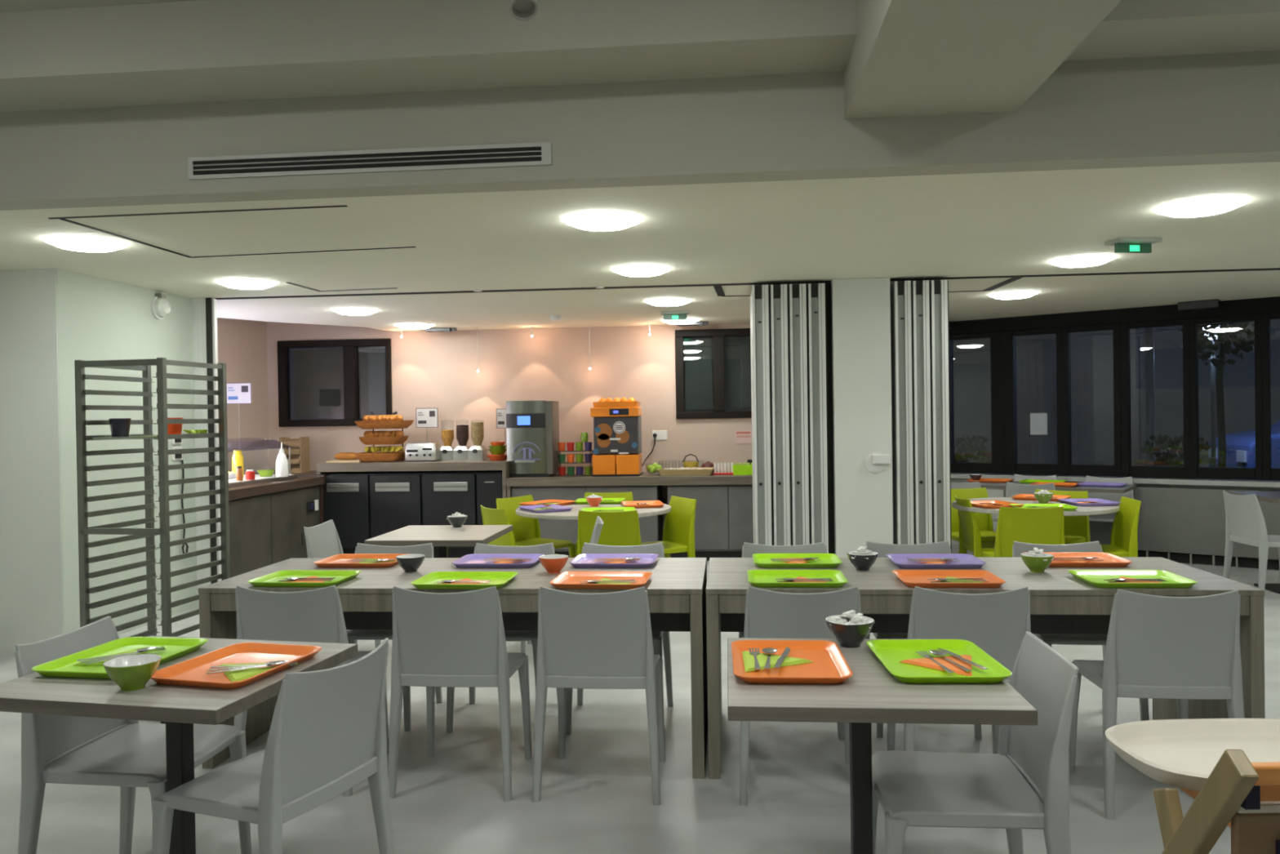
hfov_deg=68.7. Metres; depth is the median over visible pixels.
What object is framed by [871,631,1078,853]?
dining chair
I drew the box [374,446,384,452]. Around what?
banana
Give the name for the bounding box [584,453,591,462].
cup
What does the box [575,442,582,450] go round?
cup
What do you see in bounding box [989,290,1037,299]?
recessed light
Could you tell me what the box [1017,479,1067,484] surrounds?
serving tray
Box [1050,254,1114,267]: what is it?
recessed light
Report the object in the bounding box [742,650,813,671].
folded napkin
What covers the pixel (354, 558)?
fork
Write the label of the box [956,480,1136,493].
pedestal table
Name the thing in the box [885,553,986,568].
serving tray
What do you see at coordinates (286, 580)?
fork
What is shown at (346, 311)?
recessed light
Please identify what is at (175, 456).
wall switch
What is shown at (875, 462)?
wall thermostat
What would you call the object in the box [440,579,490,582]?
spoon
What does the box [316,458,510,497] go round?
countertop
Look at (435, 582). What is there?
fork
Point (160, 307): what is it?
emergency light
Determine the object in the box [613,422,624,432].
print
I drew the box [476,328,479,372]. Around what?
pendant lamp
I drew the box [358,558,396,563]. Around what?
folded napkin
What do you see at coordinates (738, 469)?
box
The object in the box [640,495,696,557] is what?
dining chair
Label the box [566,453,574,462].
cup
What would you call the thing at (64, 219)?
trim
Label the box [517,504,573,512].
serving tray
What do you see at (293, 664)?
fork
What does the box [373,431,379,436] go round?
bread roll
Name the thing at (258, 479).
display
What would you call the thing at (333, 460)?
board
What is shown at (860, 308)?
wall column
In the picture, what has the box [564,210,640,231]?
recessed light
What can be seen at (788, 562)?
folded napkin
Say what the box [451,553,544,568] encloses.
serving tray
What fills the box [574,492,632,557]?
dining chair
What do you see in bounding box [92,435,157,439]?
tray
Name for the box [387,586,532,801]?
dining chair
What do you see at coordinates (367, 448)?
banana
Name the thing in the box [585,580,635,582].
spoon
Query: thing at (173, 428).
pot
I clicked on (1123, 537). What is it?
dining chair
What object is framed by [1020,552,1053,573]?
bowl
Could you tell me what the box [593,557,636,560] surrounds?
spoon
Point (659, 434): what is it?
wall socket
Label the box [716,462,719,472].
glass
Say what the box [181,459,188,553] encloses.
hanging cable
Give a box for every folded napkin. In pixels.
[73,647,146,665]
[218,662,298,681]
[284,575,324,582]
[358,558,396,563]
[453,577,481,584]
[493,559,532,563]
[534,506,553,510]
[593,577,632,584]
[600,559,638,563]
[628,502,651,505]
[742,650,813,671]
[782,557,813,563]
[794,576,824,582]
[899,654,972,675]
[915,558,951,564]
[942,576,982,582]
[1053,558,1092,562]
[1119,576,1161,582]
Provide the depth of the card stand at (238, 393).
9.35 m
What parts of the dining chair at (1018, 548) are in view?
leg, leg, backrest, seat, leg, leg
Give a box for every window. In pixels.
[277,337,392,426]
[675,328,751,418]
[949,331,1003,473]
[1001,327,1063,475]
[1062,323,1121,476]
[1120,319,1191,478]
[1189,313,1262,479]
[1261,312,1279,480]
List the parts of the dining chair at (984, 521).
backrest, seat, leg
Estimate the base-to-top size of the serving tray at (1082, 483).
0.024 m
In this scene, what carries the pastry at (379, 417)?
in the stand at (399, 455)
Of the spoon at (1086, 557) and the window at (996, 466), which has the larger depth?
the window at (996, 466)
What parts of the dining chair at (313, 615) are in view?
leg, backrest, leg, seat, leg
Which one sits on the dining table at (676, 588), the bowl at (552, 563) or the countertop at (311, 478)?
the bowl at (552, 563)
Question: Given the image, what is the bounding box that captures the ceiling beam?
[0,50,1279,210]
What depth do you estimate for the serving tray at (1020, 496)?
7.25 m
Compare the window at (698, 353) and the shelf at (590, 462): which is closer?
the shelf at (590, 462)
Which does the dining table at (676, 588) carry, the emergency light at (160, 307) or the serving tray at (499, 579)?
the serving tray at (499, 579)
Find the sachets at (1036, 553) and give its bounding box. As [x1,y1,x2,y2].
[1021,547,1053,560]
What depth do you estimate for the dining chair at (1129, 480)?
8.87 m
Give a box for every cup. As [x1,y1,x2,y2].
[557,442,565,450]
[557,453,565,462]
[558,466,565,475]
[566,442,574,450]
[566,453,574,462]
[567,466,574,475]
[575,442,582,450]
[575,453,583,462]
[575,466,583,475]
[580,432,587,442]
[584,441,591,450]
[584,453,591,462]
[584,466,592,475]
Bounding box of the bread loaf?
[334,452,358,459]
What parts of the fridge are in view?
handle, door, handle, door, door, handle, control panel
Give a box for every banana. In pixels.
[364,446,370,453]
[369,446,375,453]
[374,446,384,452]
[380,445,386,452]
[384,445,393,452]
[390,445,395,452]
[395,445,404,452]
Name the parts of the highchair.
post, post, panel, trim, rail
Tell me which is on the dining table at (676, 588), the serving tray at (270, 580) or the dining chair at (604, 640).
the serving tray at (270, 580)
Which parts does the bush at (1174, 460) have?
pot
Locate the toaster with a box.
[404,442,440,462]
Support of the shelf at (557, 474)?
attached to the stand at (590, 462)
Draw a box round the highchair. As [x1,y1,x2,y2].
[1105,718,1279,853]
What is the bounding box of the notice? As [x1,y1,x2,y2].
[734,429,751,443]
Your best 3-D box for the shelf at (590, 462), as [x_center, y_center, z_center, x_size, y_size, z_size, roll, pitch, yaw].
[-0.666,0.366,9.617,0.360,0.008,0.180,-1,1,5]
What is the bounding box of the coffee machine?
[506,400,559,477]
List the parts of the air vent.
blade, blade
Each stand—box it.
[226,382,252,449]
[355,411,413,461]
[415,407,438,442]
[496,408,506,459]
[555,449,593,475]
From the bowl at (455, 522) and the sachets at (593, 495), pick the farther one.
the sachets at (593, 495)
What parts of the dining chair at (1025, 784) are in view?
leg, leg, seat, leg, backrest, leg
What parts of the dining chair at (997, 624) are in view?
leg, leg, backrest, leg, leg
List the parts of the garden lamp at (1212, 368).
globe, post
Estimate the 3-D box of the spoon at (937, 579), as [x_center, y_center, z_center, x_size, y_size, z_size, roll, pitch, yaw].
[1.268,0.606,3.711,0.204,0.006,0.044,-1,1,0]
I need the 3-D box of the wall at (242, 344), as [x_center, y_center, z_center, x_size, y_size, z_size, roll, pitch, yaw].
[-4.350,0.007,8.992,0.150,2.800,2.900,-1,1,5]
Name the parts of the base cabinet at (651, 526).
door, door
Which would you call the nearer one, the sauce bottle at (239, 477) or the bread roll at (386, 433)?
the sauce bottle at (239, 477)
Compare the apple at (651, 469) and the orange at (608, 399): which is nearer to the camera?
the apple at (651, 469)
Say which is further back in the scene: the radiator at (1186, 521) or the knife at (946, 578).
the radiator at (1186, 521)
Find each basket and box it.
[355,420,413,429]
[355,451,404,461]
[358,435,408,444]
[682,453,698,467]
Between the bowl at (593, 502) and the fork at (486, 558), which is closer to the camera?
the fork at (486, 558)
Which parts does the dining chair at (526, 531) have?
backrest, leg, seat, leg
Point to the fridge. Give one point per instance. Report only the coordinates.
(362, 506)
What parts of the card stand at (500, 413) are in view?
card frame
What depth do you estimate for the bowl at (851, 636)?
2.70 m
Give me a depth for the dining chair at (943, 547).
4.56 m
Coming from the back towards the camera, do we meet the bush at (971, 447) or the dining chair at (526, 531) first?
the bush at (971, 447)
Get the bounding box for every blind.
[293,347,386,417]
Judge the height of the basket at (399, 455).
0.085 m
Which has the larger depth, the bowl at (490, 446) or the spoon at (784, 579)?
the bowl at (490, 446)
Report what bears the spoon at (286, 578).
on the serving tray at (270, 580)
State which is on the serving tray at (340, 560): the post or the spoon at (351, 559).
the spoon at (351, 559)
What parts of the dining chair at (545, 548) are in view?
leg, leg, backrest, seat, leg, leg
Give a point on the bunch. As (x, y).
(197, 431)
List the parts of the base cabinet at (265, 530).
door, door, corner post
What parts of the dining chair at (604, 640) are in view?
leg, leg, backrest, leg, seat, leg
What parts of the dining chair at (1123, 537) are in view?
seat, leg, backrest, leg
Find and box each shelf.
[555,449,593,451]
[556,461,592,463]
[556,474,591,475]
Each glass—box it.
[713,462,716,472]
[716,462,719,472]
[720,462,723,472]
[724,462,726,472]
[727,462,730,472]
[730,462,733,472]
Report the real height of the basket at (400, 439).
0.085 m
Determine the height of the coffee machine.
0.775 m
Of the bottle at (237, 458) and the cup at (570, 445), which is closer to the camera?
the bottle at (237, 458)
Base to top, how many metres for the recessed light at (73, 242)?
0.037 m
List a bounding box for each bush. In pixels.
[954,435,988,473]
[1140,434,1210,478]
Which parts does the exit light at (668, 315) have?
plate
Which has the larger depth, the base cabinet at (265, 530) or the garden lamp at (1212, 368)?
the garden lamp at (1212, 368)
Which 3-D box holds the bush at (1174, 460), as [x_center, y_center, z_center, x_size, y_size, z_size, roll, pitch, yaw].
[5.659,0.721,9.885,0.629,1.294,0.610,-1,1,5]
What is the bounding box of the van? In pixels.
[1208,420,1279,480]
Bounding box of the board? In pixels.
[325,459,365,462]
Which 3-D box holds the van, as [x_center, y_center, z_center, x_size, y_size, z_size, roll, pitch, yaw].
[11.282,0.343,14.220,4.278,1.799,1.760,-1,1,13]
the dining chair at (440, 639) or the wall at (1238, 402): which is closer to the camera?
the dining chair at (440, 639)
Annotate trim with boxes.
[48,204,415,291]
[191,297,222,606]
[214,267,1279,299]
[713,277,1022,296]
[825,282,834,553]
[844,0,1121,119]
[949,296,1279,334]
[951,473,1279,487]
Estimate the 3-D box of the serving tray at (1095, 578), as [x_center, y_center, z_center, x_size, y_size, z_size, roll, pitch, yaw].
[1.935,0.600,3.693,0.390,0.024,0.310,-1,1,5]
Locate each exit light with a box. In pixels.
[661,311,688,319]
[1104,236,1162,253]
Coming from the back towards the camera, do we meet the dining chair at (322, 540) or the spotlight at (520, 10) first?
the dining chair at (322, 540)
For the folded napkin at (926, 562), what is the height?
0.007 m
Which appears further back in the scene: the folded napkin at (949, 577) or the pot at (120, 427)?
the pot at (120, 427)
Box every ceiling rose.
[473,288,482,291]
[595,285,604,288]
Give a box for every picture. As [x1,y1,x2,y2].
[241,385,248,391]
[429,410,435,416]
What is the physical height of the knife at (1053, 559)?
0.002 m
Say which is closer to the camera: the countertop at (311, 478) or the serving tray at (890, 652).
the serving tray at (890, 652)
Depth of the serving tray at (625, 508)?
6.87 m
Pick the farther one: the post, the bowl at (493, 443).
the post
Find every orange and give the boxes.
[605,397,613,401]
[620,397,627,401]
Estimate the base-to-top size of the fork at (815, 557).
0.002 m
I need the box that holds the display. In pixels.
[228,437,296,487]
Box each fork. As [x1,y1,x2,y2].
[76,647,165,661]
[209,662,297,668]
[276,579,332,582]
[354,558,396,560]
[434,582,488,583]
[485,558,532,559]
[580,581,635,583]
[594,557,641,559]
[748,648,760,670]
[769,557,819,559]
[777,580,833,582]
[906,558,957,559]
[915,650,955,673]
[930,580,989,582]
[1053,557,1098,558]
[1107,580,1168,582]
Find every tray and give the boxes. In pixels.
[31,636,208,678]
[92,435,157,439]
[150,642,321,688]
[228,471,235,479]
[247,569,361,586]
[313,553,410,567]
[410,571,518,589]
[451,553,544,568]
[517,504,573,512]
[519,499,576,506]
[549,570,652,589]
[568,553,658,568]
[573,497,625,504]
[581,506,635,511]
[592,401,640,407]
[621,500,664,507]
[657,467,713,475]
[731,640,853,684]
[746,569,848,587]
[752,553,842,568]
[866,639,1012,683]
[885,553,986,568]
[892,569,1005,587]
[966,478,1013,483]
[970,500,1023,508]
[1008,503,1078,511]
[1011,493,1071,501]
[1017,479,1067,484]
[1022,551,1132,567]
[1030,481,1080,487]
[1057,497,1120,506]
[1067,569,1197,587]
[1075,481,1127,487]
[1105,718,1279,791]
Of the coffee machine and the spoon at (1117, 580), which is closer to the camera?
the spoon at (1117, 580)
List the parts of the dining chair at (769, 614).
leg, backrest, leg, leg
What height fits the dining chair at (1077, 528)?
0.808 m
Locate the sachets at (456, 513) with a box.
[446,511,466,519]
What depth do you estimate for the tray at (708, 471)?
9.31 m
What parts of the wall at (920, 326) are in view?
folding panel, folding panel, folding panel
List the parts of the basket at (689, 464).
handle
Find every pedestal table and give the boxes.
[0,635,357,853]
[364,524,512,557]
[727,637,1037,853]
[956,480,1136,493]
[1228,491,1279,593]
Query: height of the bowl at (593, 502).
0.071 m
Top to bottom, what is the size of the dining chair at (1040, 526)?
0.808 m
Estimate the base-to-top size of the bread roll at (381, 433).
0.075 m
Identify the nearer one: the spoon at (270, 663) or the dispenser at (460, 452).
the spoon at (270, 663)
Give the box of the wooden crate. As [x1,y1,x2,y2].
[279,436,310,473]
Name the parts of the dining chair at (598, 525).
leg, leg, backrest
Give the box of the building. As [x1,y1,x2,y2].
[358,328,1136,465]
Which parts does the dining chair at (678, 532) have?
seat, leg, backrest, leg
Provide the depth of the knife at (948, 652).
2.49 m
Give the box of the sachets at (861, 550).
[848,546,874,559]
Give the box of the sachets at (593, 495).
[586,493,602,499]
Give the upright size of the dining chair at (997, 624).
0.807 m
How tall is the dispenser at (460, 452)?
0.425 m
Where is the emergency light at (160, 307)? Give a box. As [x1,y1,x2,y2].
[150,293,170,319]
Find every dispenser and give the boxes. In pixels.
[438,429,455,461]
[453,419,470,461]
[467,419,488,460]
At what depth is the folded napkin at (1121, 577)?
3.62 m
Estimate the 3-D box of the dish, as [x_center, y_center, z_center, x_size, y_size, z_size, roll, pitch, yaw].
[-3.595,0.444,8.997,0.170,0.060,0.169,-1,1,5]
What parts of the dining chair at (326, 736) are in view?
leg, seat, leg, backrest, leg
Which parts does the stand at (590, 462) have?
post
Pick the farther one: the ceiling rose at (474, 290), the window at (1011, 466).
the window at (1011, 466)
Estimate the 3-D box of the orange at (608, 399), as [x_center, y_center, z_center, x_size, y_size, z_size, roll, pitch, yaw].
[-0.315,-0.262,9.538,0.076,0.076,0.075,-1,1,5]
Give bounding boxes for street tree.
[1177,320,1254,466]
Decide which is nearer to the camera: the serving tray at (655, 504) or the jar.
the serving tray at (655, 504)
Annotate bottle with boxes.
[231,449,244,477]
[235,466,243,480]
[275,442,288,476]
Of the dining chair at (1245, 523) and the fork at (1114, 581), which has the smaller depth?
the fork at (1114, 581)
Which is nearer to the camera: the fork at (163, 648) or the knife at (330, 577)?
the fork at (163, 648)
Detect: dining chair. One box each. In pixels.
[14,616,252,853]
[151,637,395,853]
[234,585,389,796]
[303,519,380,648]
[346,542,442,731]
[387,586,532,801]
[446,542,558,733]
[480,504,558,554]
[496,494,574,557]
[520,515,603,654]
[532,586,665,804]
[565,542,673,734]
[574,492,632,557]
[577,510,641,555]
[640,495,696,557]
[738,542,844,739]
[739,586,861,805]
[864,540,982,739]
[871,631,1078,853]
[887,586,1031,753]
[951,481,998,521]
[951,487,995,550]
[955,494,995,557]
[979,506,1064,557]
[1005,481,1055,497]
[1012,541,1149,720]
[1013,473,1057,480]
[1035,488,1090,544]
[1066,496,1141,556]
[1068,588,1244,819]
[1084,475,1133,521]
[1222,489,1279,596]
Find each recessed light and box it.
[44,235,126,252]
[217,278,275,289]
[333,307,377,315]
[395,323,432,328]
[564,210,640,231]
[613,264,670,276]
[645,297,690,306]
[662,317,699,324]
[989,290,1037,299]
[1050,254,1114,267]
[1155,195,1246,217]
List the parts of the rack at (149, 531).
post, rail, rail, rail, post, post, rail, post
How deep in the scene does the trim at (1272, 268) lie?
6.94 m
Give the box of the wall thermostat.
[865,452,890,472]
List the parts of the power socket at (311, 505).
plate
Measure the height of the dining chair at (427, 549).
0.807 m
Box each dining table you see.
[198,557,707,778]
[706,556,1265,778]
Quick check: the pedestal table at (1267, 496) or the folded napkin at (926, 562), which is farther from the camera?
the pedestal table at (1267, 496)
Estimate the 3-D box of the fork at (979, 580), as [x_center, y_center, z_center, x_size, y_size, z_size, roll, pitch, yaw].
[1.258,0.609,3.681,0.224,0.002,0.028,-1,1,0]
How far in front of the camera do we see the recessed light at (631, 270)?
6.09 m
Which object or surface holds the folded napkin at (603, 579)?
on the serving tray at (565, 580)
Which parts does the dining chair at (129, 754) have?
leg, backrest, leg, seat, leg, leg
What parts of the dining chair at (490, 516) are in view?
backrest, leg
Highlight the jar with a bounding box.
[245,469,254,479]
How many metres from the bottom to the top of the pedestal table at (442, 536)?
0.750 m
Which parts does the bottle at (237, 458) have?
lid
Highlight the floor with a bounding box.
[0,545,1279,853]
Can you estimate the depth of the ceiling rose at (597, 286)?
6.96 m
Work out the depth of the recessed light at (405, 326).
9.45 m
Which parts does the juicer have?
power cord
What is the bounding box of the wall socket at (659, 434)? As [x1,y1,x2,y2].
[652,430,666,439]
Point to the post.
(1148, 331)
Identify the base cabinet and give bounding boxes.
[228,484,324,577]
[511,485,662,557]
[666,484,753,560]
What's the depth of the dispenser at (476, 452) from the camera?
9.76 m
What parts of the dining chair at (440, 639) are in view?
leg, leg, backrest, leg, seat, leg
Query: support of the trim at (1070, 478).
attached to the wall at (991, 492)
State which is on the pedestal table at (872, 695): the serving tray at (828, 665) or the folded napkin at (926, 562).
the serving tray at (828, 665)
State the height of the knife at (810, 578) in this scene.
0.002 m
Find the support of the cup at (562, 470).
on the stand at (590, 462)
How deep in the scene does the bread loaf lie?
9.80 m
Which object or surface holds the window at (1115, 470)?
in the wall at (991, 492)
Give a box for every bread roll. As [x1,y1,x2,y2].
[363,431,368,436]
[367,431,374,436]
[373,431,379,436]
[378,430,386,436]
[383,430,391,436]
[390,430,396,436]
[395,430,404,436]
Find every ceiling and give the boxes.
[0,0,1279,112]
[0,161,1279,331]
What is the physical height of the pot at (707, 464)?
0.130 m
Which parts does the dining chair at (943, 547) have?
leg, seat, backrest, leg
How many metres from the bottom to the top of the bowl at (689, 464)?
0.120 m
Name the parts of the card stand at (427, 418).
card frame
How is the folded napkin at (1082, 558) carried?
on the serving tray at (1110, 560)
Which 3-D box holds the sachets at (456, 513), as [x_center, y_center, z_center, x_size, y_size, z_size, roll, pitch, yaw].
[-1.162,0.565,5.962,0.118,0.043,0.112,-1,1,30]
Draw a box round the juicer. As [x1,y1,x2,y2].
[590,401,655,476]
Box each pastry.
[362,415,368,421]
[367,414,374,421]
[376,414,382,420]
[381,414,386,420]
[384,414,390,420]
[388,414,396,420]
[395,414,403,420]
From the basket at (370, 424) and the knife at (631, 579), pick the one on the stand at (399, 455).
the basket at (370, 424)
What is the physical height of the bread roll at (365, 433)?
0.075 m
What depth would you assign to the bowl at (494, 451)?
9.63 m
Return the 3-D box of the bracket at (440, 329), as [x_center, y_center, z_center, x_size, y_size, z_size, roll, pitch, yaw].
[-2.109,-1.030,9.948,0.323,0.054,0.100,-1,1,5]
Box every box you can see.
[733,462,752,475]
[948,320,952,328]
[1177,299,1221,311]
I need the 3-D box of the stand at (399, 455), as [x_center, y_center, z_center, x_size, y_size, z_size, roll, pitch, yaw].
[-2.687,0.099,9.853,0.540,0.529,0.360,-1,1,5]
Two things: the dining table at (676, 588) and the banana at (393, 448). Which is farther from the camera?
the banana at (393, 448)
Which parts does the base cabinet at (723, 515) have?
door, door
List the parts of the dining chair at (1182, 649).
leg, seat, leg, backrest, leg, leg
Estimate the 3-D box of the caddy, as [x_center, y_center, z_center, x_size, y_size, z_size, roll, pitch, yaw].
[1.141,0.403,9.601,0.080,0.140,0.060,-1,1,5]
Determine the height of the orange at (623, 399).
0.076 m
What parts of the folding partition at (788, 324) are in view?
folding panel, folding panel, folding panel, folding panel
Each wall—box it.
[0,268,63,654]
[56,268,197,635]
[217,317,269,474]
[266,321,751,530]
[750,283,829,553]
[889,280,951,553]
[951,472,1279,559]
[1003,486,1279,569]
[1136,386,1279,466]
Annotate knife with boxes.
[84,646,164,664]
[205,661,296,674]
[282,577,336,579]
[347,560,389,562]
[436,580,491,582]
[481,560,527,561]
[579,578,634,582]
[593,560,641,561]
[772,560,821,561]
[773,647,790,668]
[775,577,831,579]
[909,560,960,561]
[926,577,983,579]
[937,648,988,670]
[1052,559,1103,560]
[1103,578,1161,580]
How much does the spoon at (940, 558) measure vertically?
0.006 m
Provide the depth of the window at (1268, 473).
8.30 m
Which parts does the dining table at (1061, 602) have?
panel, modesty panel, panel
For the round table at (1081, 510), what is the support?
on the floor
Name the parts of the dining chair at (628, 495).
leg, backrest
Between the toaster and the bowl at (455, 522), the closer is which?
the bowl at (455, 522)
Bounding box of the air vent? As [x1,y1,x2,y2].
[187,142,551,179]
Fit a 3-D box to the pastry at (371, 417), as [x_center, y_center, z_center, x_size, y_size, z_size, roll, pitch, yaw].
[-2.824,-0.086,9.825,0.080,0.075,0.133,-1,1,-23]
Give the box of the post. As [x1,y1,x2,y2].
[1144,327,1155,466]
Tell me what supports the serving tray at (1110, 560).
on the dining table at (1061, 602)
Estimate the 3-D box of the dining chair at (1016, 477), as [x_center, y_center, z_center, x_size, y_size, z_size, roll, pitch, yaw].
[3.821,0.878,9.159,0.479,0.807,0.501,0,1,35]
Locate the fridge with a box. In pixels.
[323,470,502,557]
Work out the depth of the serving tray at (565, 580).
3.91 m
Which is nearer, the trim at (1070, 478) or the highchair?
the highchair
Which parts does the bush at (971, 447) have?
pot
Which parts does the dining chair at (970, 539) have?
leg, backrest, leg, seat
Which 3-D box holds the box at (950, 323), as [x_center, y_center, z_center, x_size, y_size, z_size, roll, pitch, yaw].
[3.175,-1.093,10.079,0.320,0.073,0.200,0,1,38]
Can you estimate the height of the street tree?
3.028 m
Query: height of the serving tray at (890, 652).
0.024 m
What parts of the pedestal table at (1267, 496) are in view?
plate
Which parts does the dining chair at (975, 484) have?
backrest, seat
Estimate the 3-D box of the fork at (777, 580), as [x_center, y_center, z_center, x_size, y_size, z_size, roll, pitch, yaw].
[0.661,0.617,3.742,0.224,0.002,0.028,-1,1,0]
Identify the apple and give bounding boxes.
[648,466,655,473]
[654,465,661,471]
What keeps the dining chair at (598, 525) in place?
on the floor
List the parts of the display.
canopy post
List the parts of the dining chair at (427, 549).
leg, seat, backrest, leg, leg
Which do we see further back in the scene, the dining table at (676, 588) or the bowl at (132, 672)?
the dining table at (676, 588)
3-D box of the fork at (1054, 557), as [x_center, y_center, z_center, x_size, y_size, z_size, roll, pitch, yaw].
[1.956,0.593,4.239,0.224,0.002,0.028,-1,1,7]
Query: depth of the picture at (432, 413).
10.04 m
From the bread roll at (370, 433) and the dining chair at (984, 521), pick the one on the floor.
the dining chair at (984, 521)
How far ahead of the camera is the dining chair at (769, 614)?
3.40 m
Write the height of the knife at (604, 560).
0.002 m
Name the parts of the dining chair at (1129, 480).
seat, leg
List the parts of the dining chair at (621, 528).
leg, leg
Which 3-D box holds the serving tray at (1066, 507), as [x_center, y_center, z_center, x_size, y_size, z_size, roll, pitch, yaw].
[2.805,0.561,6.515,0.390,0.024,0.310,-1,1,5]
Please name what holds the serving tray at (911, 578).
on the dining table at (1061, 602)
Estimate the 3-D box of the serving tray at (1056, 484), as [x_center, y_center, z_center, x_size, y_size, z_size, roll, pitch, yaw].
[3.797,0.526,8.550,0.390,0.024,0.310,0,1,36]
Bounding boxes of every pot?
[108,417,130,436]
[167,417,182,434]
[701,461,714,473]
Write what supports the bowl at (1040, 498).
on the round table at (1081, 510)
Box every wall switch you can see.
[171,431,182,444]
[171,446,182,460]
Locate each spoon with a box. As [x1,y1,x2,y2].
[80,646,158,662]
[207,660,288,671]
[285,577,333,580]
[351,559,389,560]
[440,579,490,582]
[483,558,525,559]
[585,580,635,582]
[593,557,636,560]
[762,647,777,669]
[771,557,815,560]
[781,577,832,580]
[907,558,954,560]
[928,649,972,671]
[933,577,986,581]
[1053,556,1096,559]
[1111,578,1164,581]
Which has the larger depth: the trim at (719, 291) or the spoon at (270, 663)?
the trim at (719, 291)
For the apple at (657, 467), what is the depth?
9.42 m
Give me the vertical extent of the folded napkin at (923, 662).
0.007 m
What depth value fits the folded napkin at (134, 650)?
2.64 m
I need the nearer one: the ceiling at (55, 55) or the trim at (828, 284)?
the ceiling at (55, 55)
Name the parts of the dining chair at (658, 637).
leg, leg, backrest, seat, leg, leg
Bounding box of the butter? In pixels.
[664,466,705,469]
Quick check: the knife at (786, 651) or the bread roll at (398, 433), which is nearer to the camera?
the knife at (786, 651)
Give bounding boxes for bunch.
[183,429,207,433]
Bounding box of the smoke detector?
[549,315,561,320]
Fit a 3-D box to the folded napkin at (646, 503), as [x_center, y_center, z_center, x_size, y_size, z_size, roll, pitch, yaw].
[-0.008,0.600,7.204,0.190,0.007,0.210,-1,1,-5]
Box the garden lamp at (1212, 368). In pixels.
[1202,325,1222,466]
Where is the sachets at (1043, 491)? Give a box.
[1036,489,1052,496]
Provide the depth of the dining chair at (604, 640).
3.48 m
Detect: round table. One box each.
[515,500,671,519]
[951,497,1119,515]
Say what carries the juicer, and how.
on the countertop at (645, 479)
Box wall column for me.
[831,277,893,557]
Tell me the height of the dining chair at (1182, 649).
0.807 m
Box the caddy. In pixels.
[746,459,752,464]
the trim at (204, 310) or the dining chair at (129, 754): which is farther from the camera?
the trim at (204, 310)
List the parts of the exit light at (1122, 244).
plate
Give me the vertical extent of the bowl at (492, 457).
0.058 m
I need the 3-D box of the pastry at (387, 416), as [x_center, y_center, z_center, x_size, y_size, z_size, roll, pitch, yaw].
[-2.629,-0.089,9.823,0.080,0.075,0.133,-1,1,24]
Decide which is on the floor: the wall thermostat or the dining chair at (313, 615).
the dining chair at (313, 615)
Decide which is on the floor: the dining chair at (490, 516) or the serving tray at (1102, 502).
the dining chair at (490, 516)
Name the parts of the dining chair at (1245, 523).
leg, backrest, leg, seat, leg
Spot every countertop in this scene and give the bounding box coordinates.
[228,470,337,500]
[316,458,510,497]
[506,471,752,497]
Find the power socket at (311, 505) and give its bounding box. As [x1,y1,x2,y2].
[306,499,318,511]
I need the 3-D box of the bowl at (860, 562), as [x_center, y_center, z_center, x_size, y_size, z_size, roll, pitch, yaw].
[0.971,0.587,4.084,0.136,0.073,0.136,-1,1,5]
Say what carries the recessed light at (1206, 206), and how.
in the ceiling at (1016, 223)
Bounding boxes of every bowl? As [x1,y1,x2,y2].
[102,653,161,690]
[395,554,425,572]
[447,515,467,527]
[486,454,506,460]
[488,445,506,448]
[488,448,506,454]
[489,441,505,445]
[538,554,568,573]
[585,496,602,506]
[682,461,698,467]
[825,614,874,648]
[846,551,878,570]
[969,474,982,479]
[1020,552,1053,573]
[1033,492,1053,503]
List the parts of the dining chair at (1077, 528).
seat, leg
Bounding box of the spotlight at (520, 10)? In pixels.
[507,0,537,21]
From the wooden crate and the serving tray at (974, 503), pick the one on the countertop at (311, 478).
the wooden crate
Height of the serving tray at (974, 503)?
0.024 m
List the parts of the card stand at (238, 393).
stem, card frame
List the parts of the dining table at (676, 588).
panel, modesty panel, panel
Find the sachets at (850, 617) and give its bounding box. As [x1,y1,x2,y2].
[827,609,872,628]
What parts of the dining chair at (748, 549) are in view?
leg, backrest, leg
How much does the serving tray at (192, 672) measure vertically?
0.024 m
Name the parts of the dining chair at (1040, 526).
seat, leg, leg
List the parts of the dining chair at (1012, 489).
leg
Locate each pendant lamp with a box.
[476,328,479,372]
[588,347,591,369]
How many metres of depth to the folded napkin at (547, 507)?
6.94 m
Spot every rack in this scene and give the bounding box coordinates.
[74,357,230,724]
[712,471,733,475]
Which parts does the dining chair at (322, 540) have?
leg, backrest, leg, leg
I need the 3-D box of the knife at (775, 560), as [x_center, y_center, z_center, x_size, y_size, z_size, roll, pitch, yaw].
[0.716,0.611,4.278,0.224,0.002,0.020,-1,1,0]
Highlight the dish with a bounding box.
[256,469,275,476]

